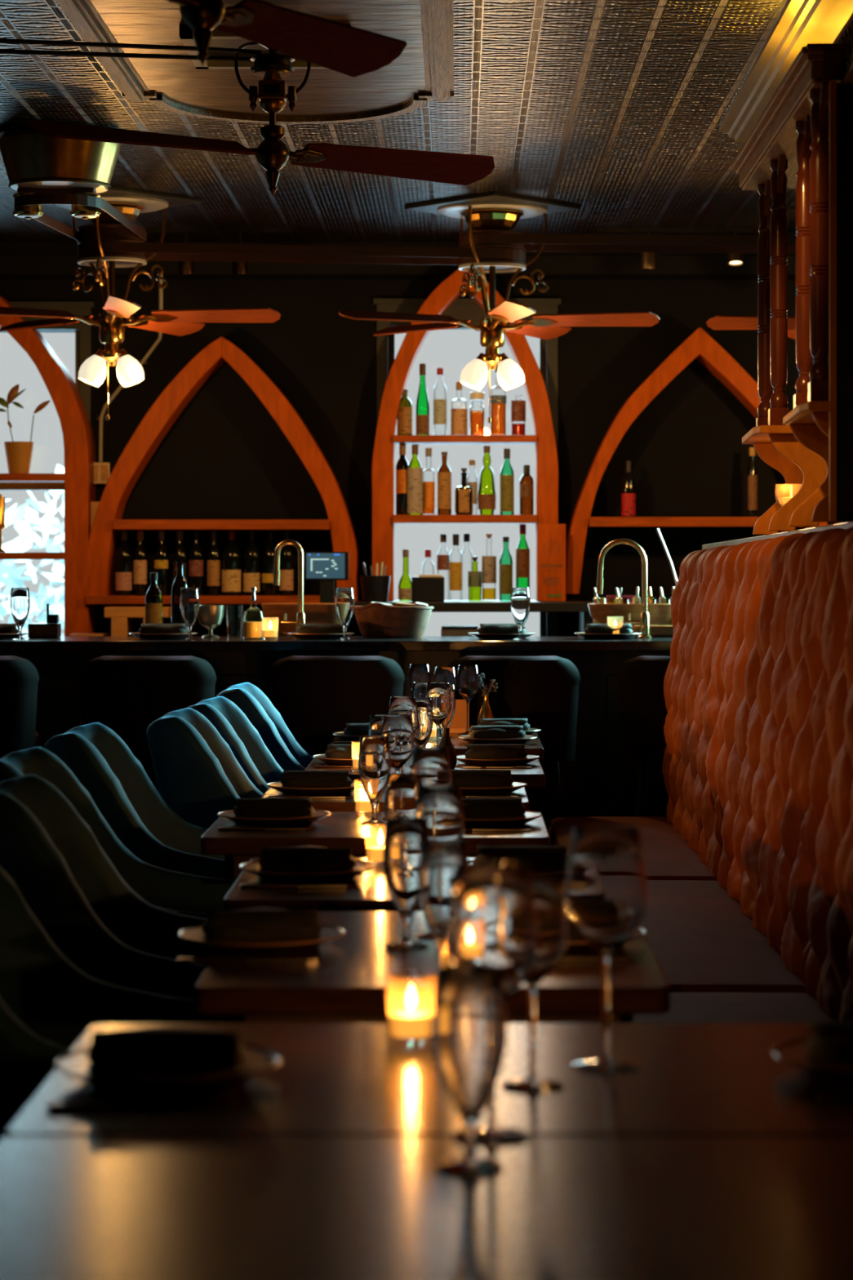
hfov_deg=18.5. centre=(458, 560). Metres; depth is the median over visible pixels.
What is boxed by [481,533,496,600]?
bottle
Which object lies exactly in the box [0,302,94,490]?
window
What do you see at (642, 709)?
bar stool
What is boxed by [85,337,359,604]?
wooden arch
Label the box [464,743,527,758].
folded napkin
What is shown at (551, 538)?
menu board
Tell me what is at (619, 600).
bottle
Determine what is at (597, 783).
bar
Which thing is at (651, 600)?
bottle
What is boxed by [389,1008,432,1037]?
votive candle
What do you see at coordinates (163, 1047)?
folded napkin
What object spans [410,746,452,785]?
wine glass
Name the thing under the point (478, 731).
folded napkin
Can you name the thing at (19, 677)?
bar stool
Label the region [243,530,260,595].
bottle
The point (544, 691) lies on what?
bar stool
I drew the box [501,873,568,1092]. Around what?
wine glass
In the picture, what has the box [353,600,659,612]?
countertop
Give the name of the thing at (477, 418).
bottle
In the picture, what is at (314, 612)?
wooden bowl
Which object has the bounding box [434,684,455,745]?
water goblet
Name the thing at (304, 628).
folded napkin
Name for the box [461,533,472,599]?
bottle
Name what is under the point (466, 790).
plate
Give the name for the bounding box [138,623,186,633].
folded napkin
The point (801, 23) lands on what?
trim
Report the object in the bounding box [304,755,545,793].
dining table
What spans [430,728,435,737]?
votive candle
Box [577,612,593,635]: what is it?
base cabinet
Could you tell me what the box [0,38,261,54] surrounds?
cable
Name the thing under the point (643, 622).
tap
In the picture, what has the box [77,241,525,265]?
belt
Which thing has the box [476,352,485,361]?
socket
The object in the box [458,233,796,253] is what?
beam
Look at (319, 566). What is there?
monitor
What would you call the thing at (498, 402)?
bottle
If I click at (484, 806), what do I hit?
folded napkin
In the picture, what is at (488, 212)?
ceiling fan
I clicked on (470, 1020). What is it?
water goblet
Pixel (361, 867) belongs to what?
plate
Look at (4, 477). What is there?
shelf
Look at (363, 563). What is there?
pen
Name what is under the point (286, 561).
bottle
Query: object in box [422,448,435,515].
bottle
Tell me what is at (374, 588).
pen cup
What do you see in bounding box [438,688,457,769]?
bud vase
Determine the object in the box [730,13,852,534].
wooden canopy
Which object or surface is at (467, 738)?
plate
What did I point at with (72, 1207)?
dining table
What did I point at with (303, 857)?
folded napkin
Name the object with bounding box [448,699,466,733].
holder
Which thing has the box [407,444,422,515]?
bottle
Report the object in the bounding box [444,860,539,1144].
wine glass
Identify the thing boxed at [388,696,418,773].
wine glass
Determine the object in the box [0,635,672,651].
countertop
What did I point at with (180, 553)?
bottle
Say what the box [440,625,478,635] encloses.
glass rack
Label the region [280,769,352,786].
folded napkin
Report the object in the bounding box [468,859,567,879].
plate
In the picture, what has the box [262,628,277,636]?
votive candle
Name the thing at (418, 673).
wine glass
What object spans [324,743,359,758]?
folded napkin
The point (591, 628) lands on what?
folded napkin
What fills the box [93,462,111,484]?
outlet box
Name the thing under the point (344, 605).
water goblet
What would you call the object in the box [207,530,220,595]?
bottle
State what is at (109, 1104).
table knife
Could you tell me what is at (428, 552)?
bottle
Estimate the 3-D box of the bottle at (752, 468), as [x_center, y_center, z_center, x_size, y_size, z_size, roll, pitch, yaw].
[1.335,-0.355,11.840,0.044,0.317,0.045,0,0,0]
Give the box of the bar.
[0,635,672,829]
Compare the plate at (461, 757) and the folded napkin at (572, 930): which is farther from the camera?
the plate at (461, 757)
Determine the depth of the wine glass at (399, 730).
6.04 m
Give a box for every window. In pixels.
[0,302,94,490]
[373,298,561,635]
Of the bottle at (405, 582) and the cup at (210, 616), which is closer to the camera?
the cup at (210, 616)
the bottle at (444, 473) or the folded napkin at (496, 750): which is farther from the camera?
the bottle at (444, 473)
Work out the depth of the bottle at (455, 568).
11.82 m
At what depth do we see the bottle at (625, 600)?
10.49 m
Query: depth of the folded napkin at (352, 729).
8.67 m
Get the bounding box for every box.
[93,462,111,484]
[606,595,635,603]
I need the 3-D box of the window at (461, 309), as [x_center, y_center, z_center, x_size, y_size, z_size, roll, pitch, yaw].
[0.043,-0.398,12.025,0.860,1.605,0.130,0,0,0]
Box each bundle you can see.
[370,601,392,606]
[395,601,416,606]
[414,601,428,617]
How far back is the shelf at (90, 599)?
11.72 m
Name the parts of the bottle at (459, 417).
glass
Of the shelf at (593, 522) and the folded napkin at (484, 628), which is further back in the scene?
the shelf at (593, 522)
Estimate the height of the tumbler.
0.125 m
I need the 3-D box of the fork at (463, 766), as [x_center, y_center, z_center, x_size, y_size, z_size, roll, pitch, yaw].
[0.113,0.597,7.545,0.198,0.003,0.024,0,0,5]
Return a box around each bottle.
[46,603,58,623]
[115,530,132,595]
[133,530,146,595]
[145,572,162,623]
[154,530,168,595]
[171,560,188,631]
[173,530,186,582]
[188,530,203,595]
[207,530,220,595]
[222,530,241,595]
[242,586,264,639]
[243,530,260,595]
[262,530,278,595]
[279,530,293,595]
[395,443,408,515]
[396,389,412,435]
[398,549,411,600]
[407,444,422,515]
[415,363,429,435]
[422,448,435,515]
[422,549,434,574]
[433,368,446,435]
[436,533,449,599]
[437,451,451,515]
[448,533,462,600]
[450,381,467,435]
[454,467,473,515]
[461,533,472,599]
[466,459,477,515]
[467,556,481,600]
[469,391,484,435]
[477,445,496,515]
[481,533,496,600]
[490,365,506,435]
[498,536,512,600]
[499,448,514,515]
[511,395,525,435]
[515,524,529,588]
[519,464,533,515]
[593,587,605,623]
[608,587,622,604]
[615,587,628,604]
[621,461,635,516]
[622,597,628,604]
[632,586,640,604]
[647,586,655,604]
[658,586,670,604]
[665,597,670,604]
[670,586,674,625]
[747,447,757,516]
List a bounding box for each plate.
[0,631,28,639]
[53,1043,280,1093]
[128,631,196,639]
[177,923,346,954]
[217,808,331,826]
[239,859,376,882]
[266,781,362,795]
[287,631,354,639]
[312,753,354,765]
[332,731,368,741]
[456,754,540,765]
[457,734,537,744]
[459,780,527,795]
[463,810,542,826]
[465,727,541,734]
[467,631,535,639]
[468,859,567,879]
[564,925,647,952]
[574,631,641,639]
[773,1036,852,1084]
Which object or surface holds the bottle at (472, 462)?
on the wooden arch at (384, 518)
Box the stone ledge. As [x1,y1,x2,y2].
[702,520,852,549]
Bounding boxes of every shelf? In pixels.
[0,473,65,482]
[0,552,65,559]
[85,595,335,604]
[112,520,330,529]
[392,435,537,444]
[392,515,537,524]
[587,516,810,527]
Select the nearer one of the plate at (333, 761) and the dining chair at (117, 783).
the dining chair at (117, 783)
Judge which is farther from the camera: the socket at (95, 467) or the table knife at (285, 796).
the socket at (95, 467)
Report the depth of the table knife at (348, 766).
7.55 m
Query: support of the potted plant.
on the wooden arch at (79, 454)
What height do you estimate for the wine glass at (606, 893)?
0.283 m
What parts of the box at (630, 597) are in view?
lid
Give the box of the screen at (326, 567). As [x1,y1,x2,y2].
[305,551,348,603]
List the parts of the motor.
ceiling plate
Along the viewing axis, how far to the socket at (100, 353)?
10.42 m
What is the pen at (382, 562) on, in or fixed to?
in the pen cup at (374, 588)
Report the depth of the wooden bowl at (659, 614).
10.42 m
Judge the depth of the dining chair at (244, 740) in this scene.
7.88 m
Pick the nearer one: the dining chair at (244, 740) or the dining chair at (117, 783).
the dining chair at (117, 783)
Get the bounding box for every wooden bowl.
[261,602,340,635]
[354,602,433,638]
[587,602,671,630]
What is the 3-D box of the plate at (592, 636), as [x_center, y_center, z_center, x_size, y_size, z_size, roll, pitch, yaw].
[0.576,0.288,10.020,0.261,0.022,0.261,0,0,0]
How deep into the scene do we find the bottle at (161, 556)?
11.83 m
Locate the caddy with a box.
[27,622,61,638]
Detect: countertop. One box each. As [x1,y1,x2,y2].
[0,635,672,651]
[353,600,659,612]
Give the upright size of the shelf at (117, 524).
0.044 m
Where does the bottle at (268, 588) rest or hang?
on the wooden arch at (103, 540)
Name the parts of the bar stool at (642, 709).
leg, leg, backrest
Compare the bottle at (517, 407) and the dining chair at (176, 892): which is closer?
the dining chair at (176, 892)
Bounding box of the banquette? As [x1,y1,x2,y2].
[547,526,852,1023]
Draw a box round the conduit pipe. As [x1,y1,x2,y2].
[96,275,162,462]
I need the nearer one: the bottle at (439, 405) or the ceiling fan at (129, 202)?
the ceiling fan at (129, 202)
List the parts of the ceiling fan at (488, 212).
blade, blade, scroll arm, lamp shade, scroll arm, pull chain, ceiling plate, lamp shade, blade, scroll arm, blade, blade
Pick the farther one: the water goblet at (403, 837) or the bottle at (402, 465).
the bottle at (402, 465)
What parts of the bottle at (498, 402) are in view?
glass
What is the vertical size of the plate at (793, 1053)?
0.022 m
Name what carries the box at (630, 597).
on the shelf
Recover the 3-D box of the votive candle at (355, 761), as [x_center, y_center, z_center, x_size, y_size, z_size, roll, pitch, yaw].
[-0.272,0.557,7.420,0.062,0.085,0.062,0,0,0]
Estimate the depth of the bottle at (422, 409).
11.82 m
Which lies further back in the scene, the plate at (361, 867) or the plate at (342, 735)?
the plate at (342, 735)
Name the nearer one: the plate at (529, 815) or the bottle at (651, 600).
the plate at (529, 815)
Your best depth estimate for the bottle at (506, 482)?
11.82 m
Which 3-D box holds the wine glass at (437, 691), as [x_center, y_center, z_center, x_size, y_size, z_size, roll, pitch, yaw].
[-0.059,0.480,7.710,0.082,0.239,0.082,0,0,0]
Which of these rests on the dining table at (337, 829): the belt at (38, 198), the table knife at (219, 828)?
the table knife at (219, 828)
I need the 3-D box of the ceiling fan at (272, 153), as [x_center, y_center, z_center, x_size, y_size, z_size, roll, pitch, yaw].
[-0.497,-1.197,7.000,1.408,0.446,0.149,0,0,-33]
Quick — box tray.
[632,625,673,637]
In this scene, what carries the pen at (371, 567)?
in the pen cup at (374, 588)
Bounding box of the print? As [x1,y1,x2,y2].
[540,540,563,585]
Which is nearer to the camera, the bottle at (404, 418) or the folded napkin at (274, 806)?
the folded napkin at (274, 806)
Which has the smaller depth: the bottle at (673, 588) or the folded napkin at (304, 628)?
the folded napkin at (304, 628)
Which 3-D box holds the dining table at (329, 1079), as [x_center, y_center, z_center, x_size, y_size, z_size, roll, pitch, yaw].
[0.091,0.975,3.062,1.138,0.750,0.655,0,0,0]
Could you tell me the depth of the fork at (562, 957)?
3.92 m
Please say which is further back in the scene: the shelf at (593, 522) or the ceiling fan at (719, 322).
the shelf at (593, 522)
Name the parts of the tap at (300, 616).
spout, handle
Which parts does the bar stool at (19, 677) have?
seat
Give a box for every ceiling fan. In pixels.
[0,185,280,420]
[26,41,494,195]
[166,0,407,77]
[338,191,660,423]
[706,206,795,339]
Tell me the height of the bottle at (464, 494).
0.214 m
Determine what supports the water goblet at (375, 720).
on the dining table at (329, 804)
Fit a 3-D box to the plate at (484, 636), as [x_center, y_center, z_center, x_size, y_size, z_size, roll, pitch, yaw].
[0.167,0.288,10.020,0.261,0.022,0.261,0,0,0]
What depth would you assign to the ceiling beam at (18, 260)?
11.95 m
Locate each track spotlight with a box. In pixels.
[168,226,202,274]
[223,226,256,274]
[632,226,665,268]
[719,226,752,266]
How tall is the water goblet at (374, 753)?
0.197 m
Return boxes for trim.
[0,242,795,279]
[719,0,852,189]
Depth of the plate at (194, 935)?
3.98 m
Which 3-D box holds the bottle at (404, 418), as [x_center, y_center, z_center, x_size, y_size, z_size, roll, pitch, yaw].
[-0.242,-0.670,11.839,0.069,0.213,0.070,0,0,0]
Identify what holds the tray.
on the bar
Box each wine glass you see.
[380,715,414,819]
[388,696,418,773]
[407,663,431,693]
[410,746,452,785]
[414,784,465,939]
[425,682,452,746]
[433,666,457,738]
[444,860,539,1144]
[456,664,479,734]
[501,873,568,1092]
[564,824,648,1072]
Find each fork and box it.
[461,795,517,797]
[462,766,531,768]
[464,828,531,831]
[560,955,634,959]
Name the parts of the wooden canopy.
post, plate, post, crown moulding, moulding, post, plate, post, gallery rail, panel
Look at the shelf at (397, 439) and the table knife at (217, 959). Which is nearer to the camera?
the table knife at (217, 959)
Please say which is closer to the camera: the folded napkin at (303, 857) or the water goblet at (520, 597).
the folded napkin at (303, 857)
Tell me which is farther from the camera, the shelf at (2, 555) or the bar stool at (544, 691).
the shelf at (2, 555)
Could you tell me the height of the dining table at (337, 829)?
0.750 m
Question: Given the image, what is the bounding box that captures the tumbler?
[226,604,243,637]
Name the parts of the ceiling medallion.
hatch frame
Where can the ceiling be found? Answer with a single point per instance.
(615, 110)
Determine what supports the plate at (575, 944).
on the dining table at (354, 978)
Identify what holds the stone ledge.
on the wall
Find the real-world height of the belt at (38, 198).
0.124 m
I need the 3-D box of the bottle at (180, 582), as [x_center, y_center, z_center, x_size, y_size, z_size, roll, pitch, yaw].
[-1.088,0.150,10.220,0.068,0.298,0.068,0,0,0]
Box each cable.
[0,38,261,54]
[0,48,253,62]
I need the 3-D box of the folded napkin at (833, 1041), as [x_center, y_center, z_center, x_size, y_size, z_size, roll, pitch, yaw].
[0.500,0.568,3.061,0.184,0.051,0.117,0,0,0]
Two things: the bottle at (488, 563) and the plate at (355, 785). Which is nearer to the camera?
the plate at (355, 785)
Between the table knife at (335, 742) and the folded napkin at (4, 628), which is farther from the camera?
the folded napkin at (4, 628)
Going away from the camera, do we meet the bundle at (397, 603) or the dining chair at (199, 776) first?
the dining chair at (199, 776)
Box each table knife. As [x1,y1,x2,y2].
[46,1100,239,1109]
[176,956,317,963]
[217,826,311,830]
[240,883,354,888]
[267,795,351,798]
[315,764,353,768]
[334,741,359,743]
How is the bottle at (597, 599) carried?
in the wooden bowl at (659, 614)
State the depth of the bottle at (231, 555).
11.82 m
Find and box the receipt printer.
[411,576,444,601]
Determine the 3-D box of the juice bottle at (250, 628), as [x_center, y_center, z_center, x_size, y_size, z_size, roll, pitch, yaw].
[-0.783,0.201,10.000,0.086,0.197,0.086,0,0,0]
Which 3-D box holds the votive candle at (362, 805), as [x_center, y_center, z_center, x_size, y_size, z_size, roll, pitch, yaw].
[-0.213,0.557,6.130,0.062,0.085,0.062,0,0,0]
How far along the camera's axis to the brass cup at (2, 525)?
11.80 m
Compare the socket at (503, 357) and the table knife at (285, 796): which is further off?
the socket at (503, 357)
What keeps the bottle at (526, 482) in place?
on the wooden arch at (384, 518)
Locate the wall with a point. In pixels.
(224, 456)
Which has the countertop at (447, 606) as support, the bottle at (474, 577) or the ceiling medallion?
the bottle at (474, 577)
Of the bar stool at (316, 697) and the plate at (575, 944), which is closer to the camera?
the plate at (575, 944)
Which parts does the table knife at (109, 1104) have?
handle, blade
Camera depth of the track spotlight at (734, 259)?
11.33 m
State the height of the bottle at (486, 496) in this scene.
0.314 m
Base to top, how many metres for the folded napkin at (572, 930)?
0.051 m
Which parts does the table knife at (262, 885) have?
handle, blade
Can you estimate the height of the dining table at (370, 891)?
0.750 m
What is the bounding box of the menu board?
[537,524,565,601]
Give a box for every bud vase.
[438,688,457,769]
[476,672,497,725]
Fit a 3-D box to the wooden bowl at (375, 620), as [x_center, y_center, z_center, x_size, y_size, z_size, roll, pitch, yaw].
[-0.254,0.230,10.150,0.325,0.139,0.221,0,0,0]
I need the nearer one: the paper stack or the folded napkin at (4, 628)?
the folded napkin at (4, 628)
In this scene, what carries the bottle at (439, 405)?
on the wooden arch at (384, 518)
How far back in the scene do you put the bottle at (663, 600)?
10.54 m
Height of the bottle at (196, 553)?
0.293 m
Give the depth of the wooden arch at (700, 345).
11.75 m
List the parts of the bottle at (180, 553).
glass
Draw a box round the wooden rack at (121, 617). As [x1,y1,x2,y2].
[104,606,171,635]
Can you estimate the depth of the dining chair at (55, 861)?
4.58 m
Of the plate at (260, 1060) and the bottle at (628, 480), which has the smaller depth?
the plate at (260, 1060)
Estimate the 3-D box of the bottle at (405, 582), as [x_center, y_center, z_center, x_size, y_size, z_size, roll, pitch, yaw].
[-0.237,0.065,11.839,0.069,0.232,0.070,0,0,0]
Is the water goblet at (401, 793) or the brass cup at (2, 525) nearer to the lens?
the water goblet at (401, 793)
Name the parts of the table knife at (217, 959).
handle, blade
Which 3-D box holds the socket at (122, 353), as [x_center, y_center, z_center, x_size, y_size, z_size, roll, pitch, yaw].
[-1.338,-0.824,10.438,0.047,0.045,0.047,0,0,0]
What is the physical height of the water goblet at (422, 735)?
0.197 m
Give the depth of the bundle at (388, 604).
10.14 m
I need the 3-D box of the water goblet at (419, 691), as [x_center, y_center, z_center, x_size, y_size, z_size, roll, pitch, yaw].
[-0.115,0.501,8.620,0.074,0.197,0.074,0,0,20]
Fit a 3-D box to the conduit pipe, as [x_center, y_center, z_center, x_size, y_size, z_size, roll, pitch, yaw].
[-1.499,-0.923,11.977,0.314,0.948,0.030,0,0,0]
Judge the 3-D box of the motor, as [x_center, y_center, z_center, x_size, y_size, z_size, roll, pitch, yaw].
[-1.353,-1.305,8.870,0.460,0.290,0.460,0,0,0]
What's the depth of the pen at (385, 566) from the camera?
11.49 m
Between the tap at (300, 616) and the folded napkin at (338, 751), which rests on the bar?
the tap at (300, 616)
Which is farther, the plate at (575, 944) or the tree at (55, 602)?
the tree at (55, 602)
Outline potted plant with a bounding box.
[0,383,49,473]
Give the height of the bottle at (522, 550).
0.346 m
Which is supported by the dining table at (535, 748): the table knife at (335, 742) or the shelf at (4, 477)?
the table knife at (335, 742)
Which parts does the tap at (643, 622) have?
spout, handle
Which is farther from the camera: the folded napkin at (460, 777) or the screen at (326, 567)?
the screen at (326, 567)
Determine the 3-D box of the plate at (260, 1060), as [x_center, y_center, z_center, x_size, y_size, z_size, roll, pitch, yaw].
[-0.335,0.588,3.020,0.261,0.022,0.261,0,0,0]
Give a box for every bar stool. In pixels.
[0,655,39,758]
[79,655,216,762]
[266,655,404,756]
[447,655,580,818]
[616,655,671,817]
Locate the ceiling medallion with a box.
[55,0,453,124]
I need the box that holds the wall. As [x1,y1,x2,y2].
[0,280,851,635]
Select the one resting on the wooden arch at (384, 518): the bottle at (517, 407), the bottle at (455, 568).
the bottle at (517, 407)
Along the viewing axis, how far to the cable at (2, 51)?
6.90 m
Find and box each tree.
[0,464,64,635]
[0,498,64,635]
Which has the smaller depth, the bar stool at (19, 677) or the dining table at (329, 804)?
the dining table at (329, 804)
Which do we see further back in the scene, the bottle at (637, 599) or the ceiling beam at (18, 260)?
the ceiling beam at (18, 260)
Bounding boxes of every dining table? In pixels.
[0,1136,852,1279]
[4,1023,852,1137]
[194,911,670,1023]
[200,812,550,878]
[223,857,565,911]
[261,786,529,812]
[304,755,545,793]
[326,731,543,759]
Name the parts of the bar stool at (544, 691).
backrest, leg, leg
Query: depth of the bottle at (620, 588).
10.55 m
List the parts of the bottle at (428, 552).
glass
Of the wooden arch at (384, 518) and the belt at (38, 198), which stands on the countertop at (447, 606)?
the wooden arch at (384, 518)
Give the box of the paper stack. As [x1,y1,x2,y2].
[418,574,442,577]
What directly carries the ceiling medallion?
attached to the ceiling
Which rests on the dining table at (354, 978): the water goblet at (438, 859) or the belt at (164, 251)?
the water goblet at (438, 859)
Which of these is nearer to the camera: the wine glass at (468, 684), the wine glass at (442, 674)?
the wine glass at (442, 674)
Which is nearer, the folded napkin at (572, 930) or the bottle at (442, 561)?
the folded napkin at (572, 930)
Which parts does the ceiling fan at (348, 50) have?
blade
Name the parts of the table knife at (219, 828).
handle, blade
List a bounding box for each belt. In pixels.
[14,193,146,242]
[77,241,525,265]
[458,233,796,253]
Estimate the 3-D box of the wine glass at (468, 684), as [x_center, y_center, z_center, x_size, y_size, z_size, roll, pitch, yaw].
[0.034,0.480,9.030,0.082,0.239,0.082,0,0,0]
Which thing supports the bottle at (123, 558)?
on the wooden arch at (103, 540)
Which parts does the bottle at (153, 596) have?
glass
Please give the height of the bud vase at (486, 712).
0.208 m
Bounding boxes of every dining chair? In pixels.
[0,746,235,919]
[0,774,231,1023]
[0,866,220,1139]
[43,722,237,880]
[146,707,263,829]
[186,696,283,794]
[215,682,313,770]
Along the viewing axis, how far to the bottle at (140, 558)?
11.84 m
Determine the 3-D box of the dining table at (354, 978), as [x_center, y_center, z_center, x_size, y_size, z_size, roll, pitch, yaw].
[-0.036,0.975,4.070,0.673,0.750,0.800,0,0,0]
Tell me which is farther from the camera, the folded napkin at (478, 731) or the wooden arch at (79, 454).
the wooden arch at (79, 454)
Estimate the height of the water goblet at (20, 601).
0.197 m
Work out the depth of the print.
11.64 m
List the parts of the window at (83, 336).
blind rail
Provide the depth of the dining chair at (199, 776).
6.88 m
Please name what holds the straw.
in the wooden bowl at (659, 614)
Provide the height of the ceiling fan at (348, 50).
0.446 m
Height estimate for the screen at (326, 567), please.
0.387 m
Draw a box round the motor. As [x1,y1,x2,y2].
[0,122,124,219]
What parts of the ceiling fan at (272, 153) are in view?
blade, hanger arm, name plate, hanger arm, blade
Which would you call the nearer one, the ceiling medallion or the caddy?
the ceiling medallion
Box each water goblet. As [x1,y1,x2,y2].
[9,587,30,639]
[179,587,199,639]
[334,587,355,639]
[358,736,391,824]
[368,714,393,791]
[382,817,429,949]
[384,773,422,820]
[408,697,433,767]
[412,681,433,742]
[417,839,468,982]
[432,963,507,1175]
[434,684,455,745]
[511,587,530,639]
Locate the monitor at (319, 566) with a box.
[305,551,348,580]
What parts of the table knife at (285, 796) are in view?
handle, blade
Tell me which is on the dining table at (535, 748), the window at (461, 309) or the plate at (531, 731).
the plate at (531, 731)
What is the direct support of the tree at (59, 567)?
on the yard
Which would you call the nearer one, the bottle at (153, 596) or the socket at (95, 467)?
the bottle at (153, 596)
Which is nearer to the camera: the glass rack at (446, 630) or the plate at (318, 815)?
the plate at (318, 815)
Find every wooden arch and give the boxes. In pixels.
[0,295,95,635]
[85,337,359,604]
[371,268,558,600]
[565,327,827,594]
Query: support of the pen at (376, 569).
in the pen cup at (374, 588)
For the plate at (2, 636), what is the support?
on the bar
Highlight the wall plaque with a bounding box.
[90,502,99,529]
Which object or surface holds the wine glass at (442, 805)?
on the dining table at (354, 978)
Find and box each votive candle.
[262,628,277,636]
[352,757,358,768]
[355,797,378,811]
[366,844,382,861]
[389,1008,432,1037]
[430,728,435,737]
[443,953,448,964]
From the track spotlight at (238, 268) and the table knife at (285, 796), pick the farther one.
the track spotlight at (238, 268)
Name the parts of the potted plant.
pot, stem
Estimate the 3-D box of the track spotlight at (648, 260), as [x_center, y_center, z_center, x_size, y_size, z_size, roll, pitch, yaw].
[0.830,-1.359,11.350,0.140,0.183,0.073,0,0,0]
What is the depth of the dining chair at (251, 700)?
8.38 m
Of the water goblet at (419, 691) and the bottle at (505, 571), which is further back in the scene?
the bottle at (505, 571)
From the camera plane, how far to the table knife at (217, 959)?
3.90 m
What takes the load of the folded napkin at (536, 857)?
on the plate at (561, 872)
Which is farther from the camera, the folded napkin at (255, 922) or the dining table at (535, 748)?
the dining table at (535, 748)
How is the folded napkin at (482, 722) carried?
on the plate at (531, 731)
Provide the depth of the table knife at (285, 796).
6.59 m
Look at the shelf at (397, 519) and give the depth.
11.72 m
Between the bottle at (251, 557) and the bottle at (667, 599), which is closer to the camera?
the bottle at (667, 599)
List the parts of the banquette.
panel, panel, panel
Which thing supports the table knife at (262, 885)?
on the dining table at (370, 891)
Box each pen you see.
[362,561,366,575]
[369,565,372,575]
[375,563,377,575]
[380,561,383,575]
[382,565,386,575]
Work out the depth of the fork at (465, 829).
5.79 m
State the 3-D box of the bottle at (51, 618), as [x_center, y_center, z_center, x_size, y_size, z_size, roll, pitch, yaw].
[-1.577,0.205,10.150,0.045,0.078,0.030,0,0,0]
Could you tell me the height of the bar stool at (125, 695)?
1.013 m
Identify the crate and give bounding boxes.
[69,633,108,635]
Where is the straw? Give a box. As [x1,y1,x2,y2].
[656,528,677,584]
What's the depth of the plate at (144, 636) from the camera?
9.92 m
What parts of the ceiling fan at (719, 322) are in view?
blade, ceiling plate, blade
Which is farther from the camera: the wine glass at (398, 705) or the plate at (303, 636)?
the plate at (303, 636)
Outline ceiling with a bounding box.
[0,0,796,242]
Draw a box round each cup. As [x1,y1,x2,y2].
[0,493,6,552]
[197,604,224,637]
[360,575,391,601]
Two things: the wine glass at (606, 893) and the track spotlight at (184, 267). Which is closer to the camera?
the wine glass at (606, 893)
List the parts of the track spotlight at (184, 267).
stem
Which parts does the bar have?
raised panel, raised panel, raised panel, raised panel, raised panel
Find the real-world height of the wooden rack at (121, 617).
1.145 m
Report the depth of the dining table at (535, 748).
8.54 m
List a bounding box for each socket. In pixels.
[93,348,104,358]
[93,465,97,480]
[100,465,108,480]
[118,348,128,358]
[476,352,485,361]
[499,352,508,361]
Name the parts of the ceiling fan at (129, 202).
blade, blade, scroll arm, lamp shade, scroll arm, pull chain, ceiling plate, blade, lamp shade, scroll arm, blade, blade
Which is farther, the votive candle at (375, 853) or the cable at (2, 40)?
the cable at (2, 40)
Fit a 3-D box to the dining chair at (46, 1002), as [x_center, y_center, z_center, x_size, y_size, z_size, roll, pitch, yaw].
[-0.638,0.881,3.950,0.549,0.940,0.584,0,0,0]
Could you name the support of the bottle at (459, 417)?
on the wooden arch at (384, 518)
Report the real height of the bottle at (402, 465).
0.326 m
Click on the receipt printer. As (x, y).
(423, 588)
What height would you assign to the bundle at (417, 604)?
0.064 m
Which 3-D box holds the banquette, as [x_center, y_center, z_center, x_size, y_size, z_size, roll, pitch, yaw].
[0.589,0.618,5.510,0.578,1.464,7.320,0,0,0]
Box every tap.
[273,539,305,638]
[595,538,651,638]
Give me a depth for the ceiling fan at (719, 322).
10.71 m
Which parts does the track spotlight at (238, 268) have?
stem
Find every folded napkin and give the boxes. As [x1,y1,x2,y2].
[0,623,18,633]
[86,1025,248,1071]
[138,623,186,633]
[202,907,321,938]
[233,796,314,816]
[257,845,356,869]
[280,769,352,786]
[297,623,343,633]
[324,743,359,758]
[343,722,369,735]
[451,769,513,786]
[461,797,525,817]
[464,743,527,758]
[469,725,525,738]
[472,845,568,869]
[476,718,530,730]
[477,623,525,633]
[565,906,582,936]
[584,623,632,633]
[804,1021,852,1063]
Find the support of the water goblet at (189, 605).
on the bar
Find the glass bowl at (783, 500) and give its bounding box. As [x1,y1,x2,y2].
[777,497,792,505]

